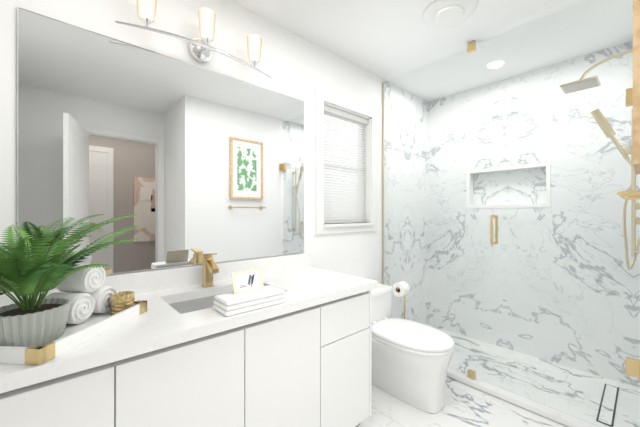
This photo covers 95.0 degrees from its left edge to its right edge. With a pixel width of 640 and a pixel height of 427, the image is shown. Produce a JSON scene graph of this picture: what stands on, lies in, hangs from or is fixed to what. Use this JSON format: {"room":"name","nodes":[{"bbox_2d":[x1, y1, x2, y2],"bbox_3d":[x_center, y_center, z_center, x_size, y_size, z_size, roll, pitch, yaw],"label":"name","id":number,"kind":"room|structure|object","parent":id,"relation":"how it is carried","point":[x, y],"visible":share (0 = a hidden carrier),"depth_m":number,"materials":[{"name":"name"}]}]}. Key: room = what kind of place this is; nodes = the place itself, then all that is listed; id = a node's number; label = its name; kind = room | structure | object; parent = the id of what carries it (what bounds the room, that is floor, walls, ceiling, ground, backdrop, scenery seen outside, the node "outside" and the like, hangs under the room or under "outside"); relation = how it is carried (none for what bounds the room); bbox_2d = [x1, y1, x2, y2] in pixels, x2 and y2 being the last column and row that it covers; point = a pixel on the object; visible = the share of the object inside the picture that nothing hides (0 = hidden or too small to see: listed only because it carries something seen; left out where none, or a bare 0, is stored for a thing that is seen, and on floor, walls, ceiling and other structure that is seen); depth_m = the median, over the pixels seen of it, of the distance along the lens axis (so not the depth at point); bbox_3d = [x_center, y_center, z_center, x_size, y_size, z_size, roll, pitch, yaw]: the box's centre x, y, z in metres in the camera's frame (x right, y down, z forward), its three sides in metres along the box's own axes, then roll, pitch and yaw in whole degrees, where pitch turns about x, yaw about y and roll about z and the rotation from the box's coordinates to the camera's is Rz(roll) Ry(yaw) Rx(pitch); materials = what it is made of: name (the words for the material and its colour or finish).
{"room":"bathroom","nodes":[
{"label":"bathroom","id":0,"kind":"room"},
{"bbox_2d":[0,0,382,283],"bbox_3d":[-0.453,0.000,1.819,2.640,2.440,0.120,0,0,-42],"label":"wall","id":1,"kind":"structure","parent":0,"point":[291,64],"depth_m":1.73,"materials":[{"name":"white paint"}]},
{"bbox_2d":[0,252,311,306],"bbox_3d":[-0.682,0.326,1.515,1.646,0.100,0.019,0,0,-42],"label":"backsplash","id":2,"kind":"structure","parent":1,"relation":"attached to","point":[163,280],"depth_m":1.50,"materials":[{"name":"white stone"}]},
{"bbox_2d":[17,7,303,274],"bbox_3d":[-0.628,-0.255,1.572,1.390,1.050,0.006,0,0,-42],"label":"mirror","id":3,"kind":"object","parent":1,"relation":"attached to","point":[187,164],"visible":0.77,"depth_m":1.40,"materials":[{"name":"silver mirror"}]},
{"bbox_2d":[115,0,271,78],"bbox_3d":[-0.594,-0.908,1.511,0.772,0.215,0.144,0,0,-42],"label":"sconce","id":4,"kind":"object","parent":1,"relation":"attached to","point":[201,49],"visible":1,"depth_m":1.47,"materials":[{"name":"white glass"}]},
{"bbox_2d":[315,88,376,233],"bbox_3d":[0.201,-0.375,2.385,0.710,1.050,0.155,0,0,-42],"label":"window","id":5,"kind":"structure","parent":1,"relation":"in","point":[322,97],"depth_m":2.34,"materials":[{"name":"white paint"}]},
{"bbox_2d":[324,104,367,223],"bbox_3d":[0.197,-0.370,2.389,0.546,0.897,0.058,0,0,-42],"label":"window blind","id":6,"kind":"object","parent":5,"relation":"attached to","point":[351,210],"visible":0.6,"depth_m":2.39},
{"bbox_2d":[383,79,427,324],"bbox_3d":[0.880,0.000,3.020,0.950,2.440,0.120,0,0,-42],"label":"wall","id":7,"kind":"structure","parent":0,"point":[396,267],"depth_m":2.92,"materials":[{"name":"white stone"}]},
{"bbox_2d":[230,0,632,101],"bbox_3d":[0.895,-1.270,0.597,4.170,0.100,3.740,0,0,-42],"label":"ceiling","id":8,"kind":"structure","parent":0,"point":[391,41],"depth_m":2.00,"materials":[{"name":"white paint"}]},
{"bbox_2d":[422,0,476,28],"bbox_3d":[0.776,-1.199,1.768,0.300,0.040,0.300,0,0,-42],"label":"ceiling vent","id":9,"kind":"object","parent":8,"relation":"in","point":[439,14],"visible":1,"depth_m":1.74,"materials":[{"name":"white paint"}]},
{"bbox_2d":[487,61,503,68],"bbox_3d":[1.440,-1.216,2.406,0.119,0.006,0.119,0,0,3],"label":"recessed light","id":10,"kind":"object","parent":8,"relation":"in","point":[497,65],"depth_m":2.38,"materials":[{"name":"white paint"}]},
{"bbox_2d":[357,325,639,426],"bbox_3d":[0.895,1.270,0.597,4.170,0.100,3.740,0,0,-42],"label":"floor","id":11,"kind":"structure","parent":0,"point":[467,405],"depth_m":1.95,"materials":[{"name":"stone"}]},
{"bbox_2d":[0,272,371,426],"bbox_3d":[-0.506,0.817,1.305,1.626,0.805,0.566,0,0,-42],"label":"bathroom vanity","id":12,"kind":"object","parent":11,"relation":"on","point":[180,352],"depth_m":1.13,"materials":[{"name":"white wood"}]},
{"bbox_2d":[0,276,377,395],"bbox_3d":[-0.489,0.410,1.300,1.646,0.069,0.596,0,0,-42],"label":"countertop","id":13,"kind":"structure","parent":12,"relation":"on","point":[114,345],"depth_m":0.94,"materials":[{"name":"white stone"}]},
{"bbox_2d":[0,300,146,364],"bbox_3d":[-0.798,0.354,0.933,0.244,0.040,0.404,0,0,4],"label":"tray","id":14,"kind":"object","parent":13,"relation":"on","point":[93,325],"visible":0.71,"depth_m":0.83,"materials":[{"name":"white"}]},
{"bbox_2d":[0,298,70,346],"bbox_3d":[-0.823,0.314,0.834,0.177,0.098,0.177,0,0,-42],"label":"pot","id":15,"kind":"object","parent":14,"relation":"on","point":[45,322],"visible":0.77,"depth_m":0.80,"materials":[{"name":"grey ceramic"}]},
{"bbox_2d":[0,215,139,310],"bbox_3d":[-0.831,0.138,0.846,0.570,0.269,0.545,0,0,-42],"label":"fern plant","id":16,"kind":"object","parent":15,"relation":"in","point":[32,272],"visible":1,"depth_m":0.81,"materials":[{"name":"green plant"}]},
{"bbox_2d":[44,264,116,323],"bbox_3d":[-0.832,0.268,1.021,0.126,0.185,0.201,0,0,4],"label":"rolls","id":17,"kind":"object","parent":14,"relation":"on","point":[88,294],"visible":0.69,"depth_m":0.98,"materials":[{"name":"white fabric"}]},
{"bbox_2d":[110,291,134,314],"bbox_3d":[-0.722,0.328,1.074,0.078,0.070,0.078,0,0,-42],"label":"candle cup","id":18,"kind":"object","parent":14,"relation":"on","point":[121,301],"visible":0.94,"depth_m":1.05,"materials":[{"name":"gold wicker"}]},
{"bbox_2d":[201,253,218,286],"bbox_3d":[-0.555,0.287,1.491,0.052,0.176,0.126,0,0,-42],"label":"faucet","id":19,"kind":"object","parent":13,"relation":"on","point":[210,268],"visible":0.98,"depth_m":1.50,"materials":[{"name":"gold metal"}]},
{"bbox_2d":[213,269,286,315],"bbox_3d":[-0.281,0.307,1.194,0.270,0.134,0.130,0,0,-42],"label":"hand towel","id":20,"kind":"object","parent":13,"relation":"on","point":[251,292],"visible":1,"depth_m":1.18,"materials":[{"name":"cotton fabric"},{"name":"paper"}]},
{"bbox_2d":[392,281,409,318],"bbox_3d":[0.662,0.881,2.339,0.155,0.677,0.110,0,0,-42],"label":"toilet paper stand","id":21,"kind":"object","parent":11,"relation":"on","point":[401,288],"visible":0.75,"depth_m":2.30,"materials":[{"name":"white paper"}]},
{"bbox_2d":[366,283,454,413],"bbox_3d":[0.528,0.895,2.074,0.398,0.649,0.806,0,0,-42],"label":"toilet","id":22,"kind":"object","parent":11,"relation":"on","point":[411,360],"visible":0.6,"depth_m":1.87,"materials":[{"name":"white ceramic"}]},
{"bbox_2d":[447,367,599,426],"bbox_3d":[1.103,1.195,2.063,0.076,0.050,1.594,0,0,-42],"label":"shower curb","id":23,"kind":"object","parent":11,"relation":"on","point":[551,413],"visible":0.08,"depth_m":1.84,"materials":[{"name":"stone"}]},
{"bbox_2d":[382,0,639,426],"bbox_3d":[1.103,-0.024,2.063,0.115,2.386,1.594,0,0,-42],"label":"glass","id":24,"kind":"object","parent":23,"relation":"on","point":[632,367],"visible":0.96,"depth_m":1.86,"materials":[{"name":"clear glass"}]},
{"bbox_2d":[596,384,618,426],"bbox_3d":[1.855,1.217,1.885,0.560,0.005,0.070,0,0,-42],"label":"shower drain","id":25,"kind":"object","parent":11,"relation":"on","point":[605,418],"depth_m":1.86,"materials":[{"name":"grey metal"}]},
{"bbox_2d":[428,41,639,387],"bbox_3d":[1.764,0.000,2.658,0.120,2.440,1.600,0,0,-42],"label":"wall","id":26,"kind":"structure","parent":0,"point":[566,175],"depth_m":2.47,"materials":[{"name":"white stone"}]},
{"bbox_2d":[466,162,550,207],"bbox_3d":[1.710,-0.237,2.693,0.094,0.375,0.665,0,0,-42],"label":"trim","id":27,"kind":"structure","parent":26,"relation":"attached to","point":[469,192],"depth_m":2.63,"materials":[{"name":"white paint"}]},
{"bbox_3d":[2.292,0.000,1.452,0.950,2.440,0.900,0,0,-42],"label":"wall","id":28,"kind":"structure","parent":0,"visible":0},
{"bbox_2d":[559,49,632,93],"bbox_3d":[1.810,-0.930,1.891,0.190,0.160,0.392,0,0,-42],"label":"shower head","id":29,"kind":"object","parent":28,"relation":"attached to","point":[593,81],"depth_m":1.92},
{"bbox_2d":[590,108,639,269],"bbox_3d":[1.744,-0.143,1.717,0.186,0.944,0.223,0,0,-42],"label":"shower rail","id":30,"kind":"object","parent":28,"relation":"attached to","point":[601,123],"depth_m":1.66,"materials":[{"name":"gold metal"}]},
{"bbox_2d":[636,203,639,223],"bbox_3d":[1.953,0.000,1.791,0.130,0.200,0.052,0,0,-42],"label":"valve","id":31,"kind":"object","parent":28,"relation":"attached to","point":[638,208],"depth_m":1.78,"materials":[{"name":"gold metal"}]},
{"bbox_3d":[1.490,0.000,0.729,1.210,2.440,0.900,0,0,-42],"label":"wall","id":32,"kind":"structure","parent":0,"visible":0},
{"bbox_2d":[617,190,639,199],"bbox_3d":[1.226,-0.070,1.149,0.450,0.042,0.070,0,0,-42],"label":"soap dish","id":33,"kind":"object","parent":32,"relation":"attached to","point":[630,195],"visible":1,"depth_m":1.02,"materials":[{"name":"gold metal"}]},
{"bbox_2d":[633,0,639,174],"bbox_3d":[1.239,-0.520,1.135,0.420,0.700,0.032,0,0,-42],"label":"picture frame","id":34,"kind":"object","parent":32,"relation":"attached to","point":[636,84],"visible":1,"depth_m":1.00,"materials":[{"name":"brown wood"}]},
{"label":"outside","id":35,"kind":"structure","parent":0,"visible":0},
{"bbox_2d":[324,115,356,206],"bbox_3d":[0.123,-0.375,2.472,0.970,1.310,0.001,0,0,-42],"label":"sky","id":36,"kind":"structure","parent":35,"point":[341,149],"depth_m":2.52,"materials":[{"name":"white"}]}
]}

